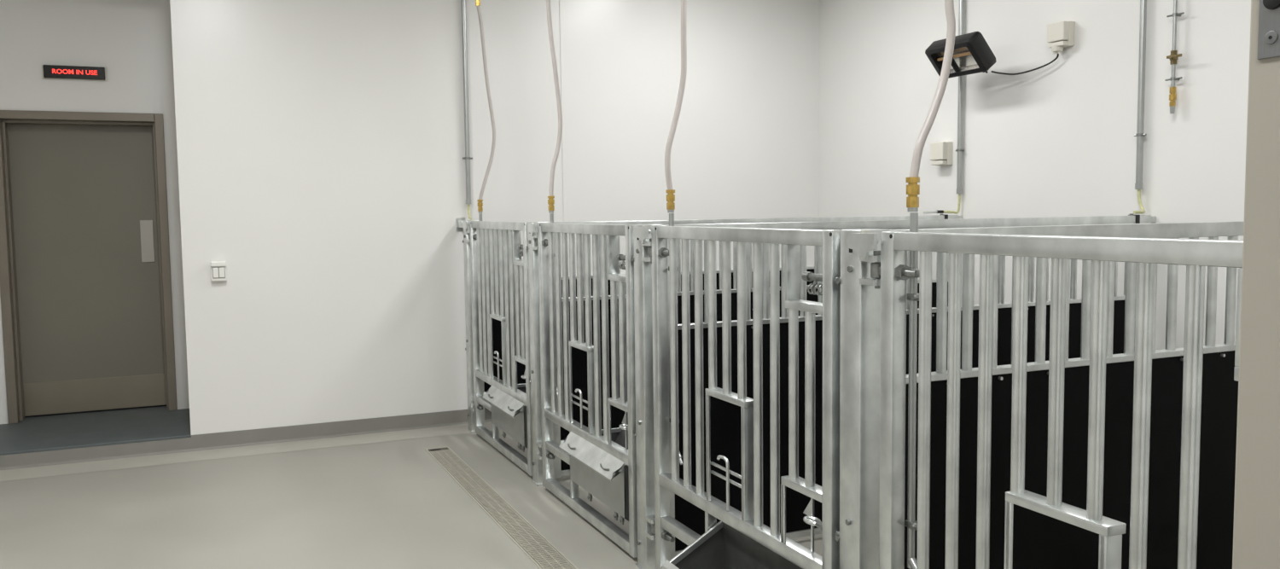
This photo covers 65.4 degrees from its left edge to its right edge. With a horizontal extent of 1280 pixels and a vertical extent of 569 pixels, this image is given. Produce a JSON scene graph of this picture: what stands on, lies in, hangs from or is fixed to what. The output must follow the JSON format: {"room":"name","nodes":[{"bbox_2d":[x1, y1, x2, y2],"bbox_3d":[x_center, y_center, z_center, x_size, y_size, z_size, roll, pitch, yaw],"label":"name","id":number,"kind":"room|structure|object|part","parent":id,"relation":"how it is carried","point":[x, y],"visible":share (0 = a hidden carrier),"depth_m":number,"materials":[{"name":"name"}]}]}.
{"room":"animal housing room","nodes":[
{"label":"animal housing room","id":0,"kind":"room"},
{"bbox_2d":[0,0,189,424],"bbox_3d":[-4.542,-0.705,6.899,2.485,3.332,0.350,-3,5,-24],"label":"wall","id":1,"kind":"structure","parent":0,"point":[131,39],"depth_m":6.99,"materials":[{"name":"white paint"}]},
{"bbox_2d":[41,64,107,81],"bbox_3d":[-3.918,-1.468,6.904,0.396,0.096,0.047,-3,5,-24],"label":"illuminated sign","id":2,"kind":"object","parent":1,"relation":"attached to","point":[49,72],"visible":1,"depth_m":6.89,"materials":[{"name":"black plastic"}]},
{"bbox_2d":[0,110,177,424],"bbox_3d":[-3.942,-0.138,7.124,1.061,2.152,0.247,-3,5,-24],"label":"door","id":3,"kind":"structure","parent":1,"relation":"in","point":[85,279],"depth_m":7.16,"materials":[{"name":"metal"}]},
{"bbox_3d":[-3.957,0.801,7.258,0.909,0.233,0.004,-3,5,-24],"label":"kick plate","id":4,"kind":"part","parent":3,"relation":"part of","materials":[{"name":"metal"}]},
{"bbox_3d":[-3.622,-0.318,7.324,0.087,0.310,0.010,-3,5,-24],"label":"push plate","id":5,"kind":"part","parent":3,"relation":"part of","materials":[{"name":"silver metal"}]},
{"bbox_2d":[0,406,191,455],"bbox_3d":[-4.325,1.046,6.588,2.485,0.118,1.320,-3,5,-24],"label":"floor","id":6,"kind":"structure","parent":0,"point":[101,428],"depth_m":6.67,"materials":[{"name":"grey concrete"}]},
{"bbox_2d":[0,437,191,481],"bbox_3d":[-4.007,1.106,5.867,2.485,0.099,0.260,-3,5,-24],"label":"step","id":7,"kind":"structure","parent":6,"relation":"attached to","point":[14,467],"depth_m":6.20,"materials":[{"name":"grey concrete"}]},
{"bbox_2d":[0,430,822,568],"bbox_3d":[-0.374,1.355,3.655,7.735,0.150,10.200,-3,5,-24],"label":"floor","id":8,"kind":"structure","parent":0,"point":[387,504],"depth_m":5.11,"materials":[{"name":"grey concrete"}]},
{"bbox_2d":[462,220,485,432],"bbox_3d":[-1.164,0.293,6.974,0.125,1.483,0.242,-3,5,-24],"label":"post","id":9,"kind":"object","parent":8,"relation":"on","point":[468,349],"visible":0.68,"depth_m":6.95,"materials":[{"name":"metal"}]},
{"bbox_3d":[-1.197,-0.396,6.847,0.020,0.070,0.126,-3,5,-24],"label":"keeper plate","id":10,"kind":"part","parent":9,"relation":"part of","materials":[{"name":"metal"}]},
{"bbox_2d":[468,213,532,476],"bbox_3d":[-0.805,0.305,6.318,0.352,1.510,1.364,-3,5,-24],"label":"gate","id":11,"kind":"object","parent":9,"relation":"attached to","point":[497,250],"visible":0.93,"depth_m":6.17,"materials":[{"name":"metal"}]},
{"bbox_3d":[-1.023,0.796,6.659,0.042,0.044,0.398,-3,5,-24],"label":"rail","id":12,"kind":"part","parent":11,"relation":"part of","materials":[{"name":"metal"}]},
{"bbox_2d":[475,0,495,213],"bbox_3d":[-1.048,-1.443,6.707,0.139,1.918,0.037,-3,5,-24],"label":"hose","id":13,"kind":"object","parent":11,"relation":"attached to","point":[477,2],"visible":1,"depth_m":6.73,"materials":[{"name":"white rubber"}]},
{"bbox_3d":[-0.883,-0.369,6.216,0.048,0.047,1.168,-3,5,-24],"label":"rail","id":14,"kind":"part","parent":11,"relation":"part of","materials":[{"name":"metal"}]},
{"bbox_3d":[-0.871,0.642,6.293,0.048,0.048,1.168,-3,5,-24],"label":"rail","id":15,"kind":"part","parent":11,"relation":"part of","materials":[{"name":"metal"}]},
{"bbox_3d":[-0.866,1.036,6.323,0.048,0.050,1.168,-3,5,-24],"label":"rail","id":16,"kind":"part","parent":11,"relation":"part of","materials":[{"name":"metal"}]},
{"bbox_3d":[-0.832,0.710,6.099,0.093,0.088,0.695,-3,5,-24],"label":"lid","id":17,"kind":"part","parent":11,"relation":"part of","materials":[{"name":"metal"}]},
{"bbox_3d":[-0.816,0.801,6.113,0.003,0.240,0.719,-3,5,-24],"label":"panel","id":18,"kind":"part","parent":11,"relation":"part of","materials":[{"name":"silver metal"}]},
{"bbox_3d":[-0.685,-0.126,5.795,0.052,0.026,0.207,-3,5,-24],"label":"opening sill","id":19,"kind":"part","parent":11,"relation":"part of","materials":[{"name":"metal"}]},
{"bbox_3d":[-0.828,0.785,6.498,0.290,0.266,0.004,-3,5,-24],"label":"plate","id":20,"kind":"part","parent":11,"relation":"part of","materials":[{"name":"silver metal"}]},
{"bbox_3d":[-0.540,0.831,5.845,0.290,0.266,0.004,-3,5,-24],"label":"plate","id":21,"kind":"part","parent":11,"relation":"part of","materials":[{"name":"silver metal"}]},
{"bbox_2d":[424,446,578,568],"bbox_3d":[-0.217,1.251,4.003,0.150,0.009,5.520,-3,5,-24],"label":"floor drain","id":22,"kind":"object","parent":8,"relation":"on","point":[537,548],"visible":1,"depth_m":5.07,"materials":[{"name":"beige"}]},
{"bbox_2d":[526,221,553,486],"bbox_3d":[-0.560,0.390,5.607,0.125,1.483,0.242,-3,5,-24],"label":"post","id":23,"kind":"object","parent":8,"relation":"on","point":[535,381],"visible":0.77,"depth_m":5.58,"materials":[{"name":"metal"}]},
{"bbox_3d":[-0.594,-0.300,5.480,0.020,0.070,0.126,-3,5,-24],"label":"keeper plate","id":24,"kind":"part","parent":23,"relation":"part of","materials":[{"name":"metal"}]},
{"bbox_2d":[535,213,637,558],"bbox_3d":[-0.202,0.402,4.951,0.352,1.510,1.364,-3,5,-24],"label":"gate","id":25,"kind":"object","parent":23,"relation":"attached to","point":[602,462],"visible":0.96,"depth_m":4.79,"materials":[{"name":"metal"}]},
{"bbox_2d":[546,0,562,213],"bbox_3d":[-0.476,-1.345,5.327,0.109,1.918,0.037,-3,5,-24],"label":"hose","id":26,"kind":"object","parent":25,"relation":"attached to","point":[550,201],"visible":1,"depth_m":5.37,"materials":[{"name":"white rubber"}]},
{"bbox_3d":[-0.419,0.893,5.292,0.042,0.044,0.398,-3,5,-24],"label":"rail","id":27,"kind":"part","parent":25,"relation":"part of","materials":[{"name":"metal"}]},
{"bbox_3d":[-0.287,0.604,4.939,0.008,0.010,0.252,-3,5,-24],"label":"hatch rail","id":28,"kind":"part","parent":25,"relation":"part of","materials":[{"name":"metal"}]},
{"bbox_3d":[-0.288,0.572,4.937,0.008,0.010,0.252,-3,5,-24],"label":"hatch rail","id":29,"kind":"part","parent":25,"relation":"part of","materials":[{"name":"metal"}]},
{"bbox_3d":[-0.280,-0.272,4.850,0.048,0.047,1.168,-3,5,-24],"label":"rail","id":30,"kind":"part","parent":25,"relation":"part of","materials":[{"name":"metal"}]},
{"bbox_3d":[-0.267,0.739,4.927,0.048,0.048,1.168,-3,5,-24],"label":"rail","id":31,"kind":"part","parent":25,"relation":"part of","materials":[{"name":"metal"}]},
{"bbox_3d":[-0.262,1.132,4.957,0.048,0.050,1.168,-3,5,-24],"label":"rail","id":32,"kind":"part","parent":25,"relation":"part of","materials":[{"name":"metal"}]},
{"bbox_3d":[-0.228,0.807,4.732,0.093,0.088,0.695,-3,5,-24],"label":"lid","id":33,"kind":"part","parent":25,"relation":"part of","materials":[{"name":"metal"}]},
{"bbox_3d":[-0.212,0.898,4.746,0.003,0.240,0.719,-3,5,-24],"label":"panel","id":34,"kind":"part","parent":25,"relation":"part of","materials":[{"name":"silver metal"}]},
{"bbox_3d":[-0.224,0.882,5.131,0.290,0.266,0.004,-3,5,-24],"label":"plate","id":35,"kind":"part","parent":25,"relation":"part of","materials":[{"name":"silver metal"}]},
{"bbox_3d":[-0.081,-0.029,4.428,0.052,0.026,0.207,-3,5,-24],"label":"opening sill","id":36,"kind":"part","parent":25,"relation":"part of","materials":[{"name":"metal"}]},
{"bbox_3d":[0.064,0.928,4.479,0.290,0.266,0.004,-3,5,-24],"label":"plate","id":37,"kind":"part","parent":25,"relation":"part of","materials":[{"name":"silver metal"}]},
{"bbox_2d":[631,224,663,568],"bbox_3d":[0.043,0.487,4.241,0.125,1.483,0.242,-3,5,-24],"label":"post","id":38,"kind":"object","parent":8,"relation":"on","point":[642,233],"visible":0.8,"depth_m":4.21,"materials":[{"name":"metal"}]},
{"bbox_3d":[0.010,-0.203,4.114,0.020,0.070,0.126,-3,5,-24],"label":"keeper plate","id":39,"kind":"part","parent":38,"relation":"part of","materials":[{"name":"metal"}]},
{"bbox_2d":[647,213,841,568],"bbox_3d":[0.239,0.516,3.514,0.298,1.530,1.364,-3,5,-24],"label":"gate","id":40,"kind":"object","parent":38,"relation":"attached to","point":[741,540],"visible":0.96,"depth_m":3.44,"materials":[{"name":"metal"}]},
{"bbox_3d":[0.219,1.086,3.310,0.050,0.118,0.695,-3,5,-24],"label":"lid","id":41,"kind":"part","parent":40,"relation":"part of","materials":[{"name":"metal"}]},
{"bbox_2d":[664,0,686,212],"bbox_3d":[0.142,-1.248,3.967,0.111,1.918,0.037,-3,5,-24],"label":"hose","id":42,"kind":"object","parent":40,"relation":"attached to","point":[670,196],"visible":1,"depth_m":4.00,"materials":[{"name":"white rubber"}]},
{"bbox_3d":[0.185,0.990,3.926,0.042,0.044,0.398,-3,5,-24],"label":"rail","id":43,"kind":"part","parent":40,"relation":"part of","materials":[{"name":"metal"}]},
{"bbox_3d":[0.254,1.069,3.716,0.290,0.266,0.004,-34,16,-18],"label":"plate","id":44,"kind":"part","parent":40,"relation":"part of","materials":[{"name":"silver metal"}]},
{"bbox_3d":[0.317,0.701,3.573,0.008,0.010,0.252,-3,5,-24],"label":"hatch rail","id":45,"kind":"part","parent":40,"relation":"part of","materials":[{"name":"metal"}]},
{"bbox_3d":[0.316,0.668,3.570,0.008,0.010,0.252,-3,5,-24],"label":"hatch rail","id":46,"kind":"part","parent":40,"relation":"part of","materials":[{"name":"metal"}]},
{"bbox_3d":[0.337,0.835,3.561,0.048,0.048,1.168,-3,5,-24],"label":"rail","id":47,"kind":"part","parent":40,"relation":"part of","materials":[{"name":"metal"}]},
{"bbox_3d":[0.324,-0.175,3.483,0.048,0.047,1.168,-3,5,-24],"label":"rail","id":48,"kind":"part","parent":40,"relation":"part of","materials":[{"name":"metal"}]},
{"bbox_3d":[0.522,0.068,3.062,0.052,0.026,0.207,-3,5,-24],"label":"opening sill","id":49,"kind":"part","parent":40,"relation":"part of","materials":[{"name":"metal"}]},
{"bbox_2d":[548,213,962,478],"bbox_3d":[0.841,0.321,6.236,2.949,1.490,0.058,-3,5,-24],"label":"divider","id":50,"kind":"object","parent":8,"relation":"on","point":[579,381],"visible":0.12,"depth_m":5.89,"materials":[{"name":"metal"}]},
{"bbox_3d":[0.807,1.021,6.271,2.856,0.030,0.042,-3,5,-24],"label":"rail","id":51,"kind":"part","parent":50,"relation":"part of","materials":[{"name":"metal"}]},
{"bbox_3d":[0.812,-0.386,6.173,2.906,0.050,0.050,-3,5,-24],"label":"rail","id":52,"kind":"part","parent":50,"relation":"part of","materials":[{"name":"metal"}]},
{"bbox_3d":[0.801,0.522,6.232,2.856,0.970,0.028,-3,5,-24],"label":"black panel","id":53,"kind":"part","parent":50,"relation":"part of","materials":[{"name":"plastic"}]},
{"bbox_2d":[835,228,889,568],"bbox_3d":[0.647,0.583,2.875,0.125,1.483,0.242,-3,5,-24],"label":"post","id":54,"kind":"object","parent":8,"relation":"on","point":[860,293],"visible":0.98,"depth_m":2.83,"materials":[{"name":"metal"}]},
{"bbox_3d":[0.614,-0.106,2.748,0.020,0.070,0.126,-3,5,-24],"label":"keeper plate","id":55,"kind":"part","parent":54,"relation":"part of","materials":[{"name":"metal"}]},
{"bbox_2d":[870,212,1243,568],"bbox_3d":[1.006,0.595,2.219,0.352,1.510,1.364,-3,5,-24],"label":"gate","id":56,"kind":"object","parent":54,"relation":"attached to","point":[893,271],"visible":0.94,"depth_m":2.26,"materials":[{"name":"metal"}]},
{"bbox_2d":[905,0,955,211],"bbox_3d":[0.776,-1.153,2.613,0.166,1.918,0.037,-3,5,-24],"label":"hose","id":57,"kind":"object","parent":56,"relation":"attached to","point":[912,189],"visible":1,"depth_m":2.66,"materials":[{"name":"white rubber"}]},
{"bbox_3d":[0.928,-0.078,2.117,0.048,0.047,1.168,-3,5,-24],"label":"rail","id":58,"kind":"part","parent":56,"relation":"part of","materials":[{"name":"metal"}]},
{"bbox_3d":[1.126,0.165,1.695,0.052,0.026,0.207,-3,5,-24],"label":"opening sill","id":59,"kind":"part","parent":56,"relation":"part of","materials":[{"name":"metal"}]},
{"bbox_2d":[663,213,1155,559],"bbox_3d":[1.444,0.418,4.870,2.949,1.490,0.058,-3,5,-24],"label":"divider","id":60,"kind":"object","parent":8,"relation":"on","point":[725,417],"visible":0.21,"depth_m":4.52,"materials":[{"name":"metal"}]},
{"bbox_3d":[1.411,1.118,4.904,2.856,0.030,0.042,-3,5,-24],"label":"rail","id":61,"kind":"part","parent":60,"relation":"part of","materials":[{"name":"metal"}]},
{"bbox_3d":[1.405,0.619,4.866,2.856,0.970,0.028,-3,5,-24],"label":"black panel","id":62,"kind":"part","parent":60,"relation":"part of","materials":[{"name":"plastic"}]},
{"bbox_3d":[1.416,-0.289,4.807,2.906,0.050,0.050,-3,5,-24],"label":"rail","id":63,"kind":"part","parent":60,"relation":"part of","materials":[{"name":"metal"}]},
{"bbox_2d":[888,221,1244,568],"bbox_3d":[2.048,0.514,3.503,2.949,1.490,0.058,-3,5,-24],"label":"divider","id":64,"kind":"object","parent":8,"relation":"on","point":[1040,541],"visible":0.44,"depth_m":3.21,"materials":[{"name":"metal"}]},
{"bbox_3d":[2.020,-0.193,3.440,2.906,0.050,0.050,-3,5,-24],"label":"rail","id":65,"kind":"part","parent":64,"relation":"part of","materials":[{"name":"metal"}]},
{"bbox_3d":[2.008,0.716,3.500,2.856,0.970,0.028,-3,5,-24],"label":"black panel","id":66,"kind":"part","parent":64,"relation":"part of","materials":[{"name":"plastic"}]},
{"bbox_2d":[169,0,819,435],"bbox_3d":[-0.899,-0.773,7.973,5.050,3.450,1.320,-3,5,-24],"label":"wall","id":67,"kind":"structure","parent":0,"point":[321,143],"depth_m":6.95,"materials":[{"name":"white paint"}]},
{"bbox_2d":[210,261,226,281],"bbox_3d":[-2.731,-0.086,6.456,0.092,0.128,0.060,-3,5,-24],"label":"light switch","id":68,"kind":"object","parent":67,"relation":"attached to","point":[218,268],"visible":1,"depth_m":6.44,"materials":[{"name":"white plastic"}]},
{"bbox_3d":[-2.724,-0.132,6.434,0.092,0.032,0.020,-3,5,-24],"label":"hinged lid","id":69,"kind":"part","parent":68,"relation":"part of","materials":[{"name":"white plastic"}]},
{"bbox_2d":[190,407,500,461],"bbox_3d":[-0.651,0.944,7.339,4.850,0.115,0.260,-3,5,-24],"label":"baseboard","id":70,"kind":"structure","parent":67,"relation":"attached to","point":[242,443],"depth_m":6.78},
{"bbox_2d":[455,217,465,231],"bbox_3d":[-1.250,-0.424,7.040,0.068,0.095,0.145,-3,5,-24],"label":"electrical outlet","id":71,"kind":"object","parent":67,"relation":"attached to","point":[458,220],"visible":0.6,"depth_m":7.09,"materials":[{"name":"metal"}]},
{"bbox_3d":[-1.250,-0.425,7.037,0.048,0.048,0.139,-3,5,-24],"label":"rail","id":72,"kind":"part","parent":71,"relation":"part of","materials":[{"name":"metal"}]},
{"bbox_2d":[460,0,472,220],"bbox_3d":[-1.210,-1.437,6.979,0.072,1.966,0.157,-3,5,-24],"label":"conduit","id":73,"kind":"object","parent":67,"relation":"attached to","point":[467,158],"visible":1,"depth_m":7.03,"materials":[{"name":"grey metal"}]},
{"bbox_2d":[559,0,565,221],"bbox_3d":[-0.565,-0.793,7.394,0.020,3.330,0.005,-3,5,-24],"label":"trim","id":74,"kind":"structure","parent":67,"relation":"attached to","point":[561,1],"depth_m":7.35,"materials":[{"name":"white paint"}]},
{"bbox_2d":[483,266,814,391],"bbox_3d":[0.149,0.370,7.771,2.880,0.925,0.042,-3,5,-24],"label":"lining","id":75,"kind":"object","parent":67,"relation":"attached to","point":[497,327],"visible":0.12,"depth_m":7.31,"materials":[{"name":"black plastic"}]},
{"bbox_2d":[819,0,1250,350],"bbox_3d":[3.347,-0.550,4.360,0.200,3.450,8.730,-3,5,-24],"label":"wall","id":76,"kind":"structure","parent":0,"point":[1057,138],"depth_m":6.06,"materials":[{"name":"white paint"}]},
{"bbox_2d":[930,141,952,165],"bbox_3d":[2.076,-0.902,6.865,0.085,0.158,0.134,-3,5,-24],"label":"box","id":77,"kind":"object","parent":76,"relation":"attached to","point":[941,152],"visible":1,"depth_m":6.82,"materials":[{"name":"beige plastic"}]},
{"bbox_3d":[2.057,-0.918,6.856,0.045,0.121,0.132,-3,5,-24],"label":"flap lid","id":78,"kind":"part","parent":77,"relation":"part of","materials":[{"name":"beige plastic"}]},
{"bbox_2d":[923,0,964,214],"bbox_3d":[2.032,-1.452,6.620,0.315,1.963,0.072,-3,5,-24],"label":"conduit","id":79,"kind":"object","parent":76,"relation":"attached to","point":[961,27],"visible":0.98,"depth_m":6.69,"materials":[{"name":"grey metal"}]},
{"bbox_2d":[925,31,996,78],"bbox_3d":[2.106,-1.449,6.346,0.399,0.250,0.428,-3,5,-24],"label":"floodlight","id":80,"kind":"object","parent":76,"relation":"attached to","point":[972,54],"visible":0.83,"depth_m":6.23,"materials":[{"name":"black"}]},
{"bbox_2d":[1047,20,1074,53],"bbox_3d":[2.483,-1.457,5.880,0.085,0.176,0.129,-3,5,-24],"label":"box","id":81,"kind":"object","parent":76,"relation":"attached to","point":[1061,35],"visible":1,"depth_m":5.84,"materials":[{"name":"beige plastic"}]},
{"bbox_2d":[990,53,1058,75],"bbox_3d":[2.356,-1.335,6.074,0.074,0.090,0.422,-5,6,-44],"label":"power cable","id":82,"kind":"object","parent":81,"relation":"attached to","point":[1057,55],"visible":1,"depth_m":6.09,"materials":[{"name":"black plastic"}]},
{"bbox_3d":[2.463,-1.488,5.870,0.045,0.109,0.127,-3,5,-24],"label":"flap lid","id":83,"kind":"part","parent":81,"relation":"part of","materials":[{"name":"beige plastic"}]},
{"bbox_2d":[1133,0,1146,214],"bbox_3d":[2.696,-1.362,5.334,0.062,1.962,0.167,1,5,24],"label":"conduit","id":84,"kind":"object","parent":76,"relation":"attached to","point":[1138,185],"visible":1,"depth_m":5.40,"materials":[{"name":"grey metal"}]},
{"bbox_2d":[1164,0,1184,113],"bbox_3d":[2.779,-1.613,5.154,0.077,1.438,0.115,1,5,24],"label":"pipe","id":85,"kind":"object","parent":76,"relation":"attached to","point":[1173,57],"visible":1,"depth_m":5.20,"materials":[{"name":"grey metal"}]},
{"bbox_3d":[2.770,-1.184,5.165,0.008,0.014,0.087,-3,5,-24],"label":"lever","id":86,"kind":"part","parent":85,"relation":"part of","materials":[{"name":"gold metal"}]},
{"bbox_3d":[0.807,-0.246,0.793,7.335,3.450,0.229,-3,5,-24],"label":"wall","id":87,"kind":"structure","parent":0,"visible":0},
{"bbox_2d":[1232,0,1279,568],"bbox_3d":[0.571,0.413,0.731,0.064,2.150,0.261,-3,5,-24],"label":"door frame","id":88,"kind":"structure","parent":87,"relation":"attached to","point":[1256,530],"depth_m":0.79,"materials":[{"name":"beige paint"}]},
{"bbox_3d":[0.492,-0.276,0.768,0.004,0.199,0.025,-3,5,-24],"label":"strike plate","id":89,"kind":"part","parent":88,"relation":"part of","materials":[{"name":"silver metal"}]}
]}

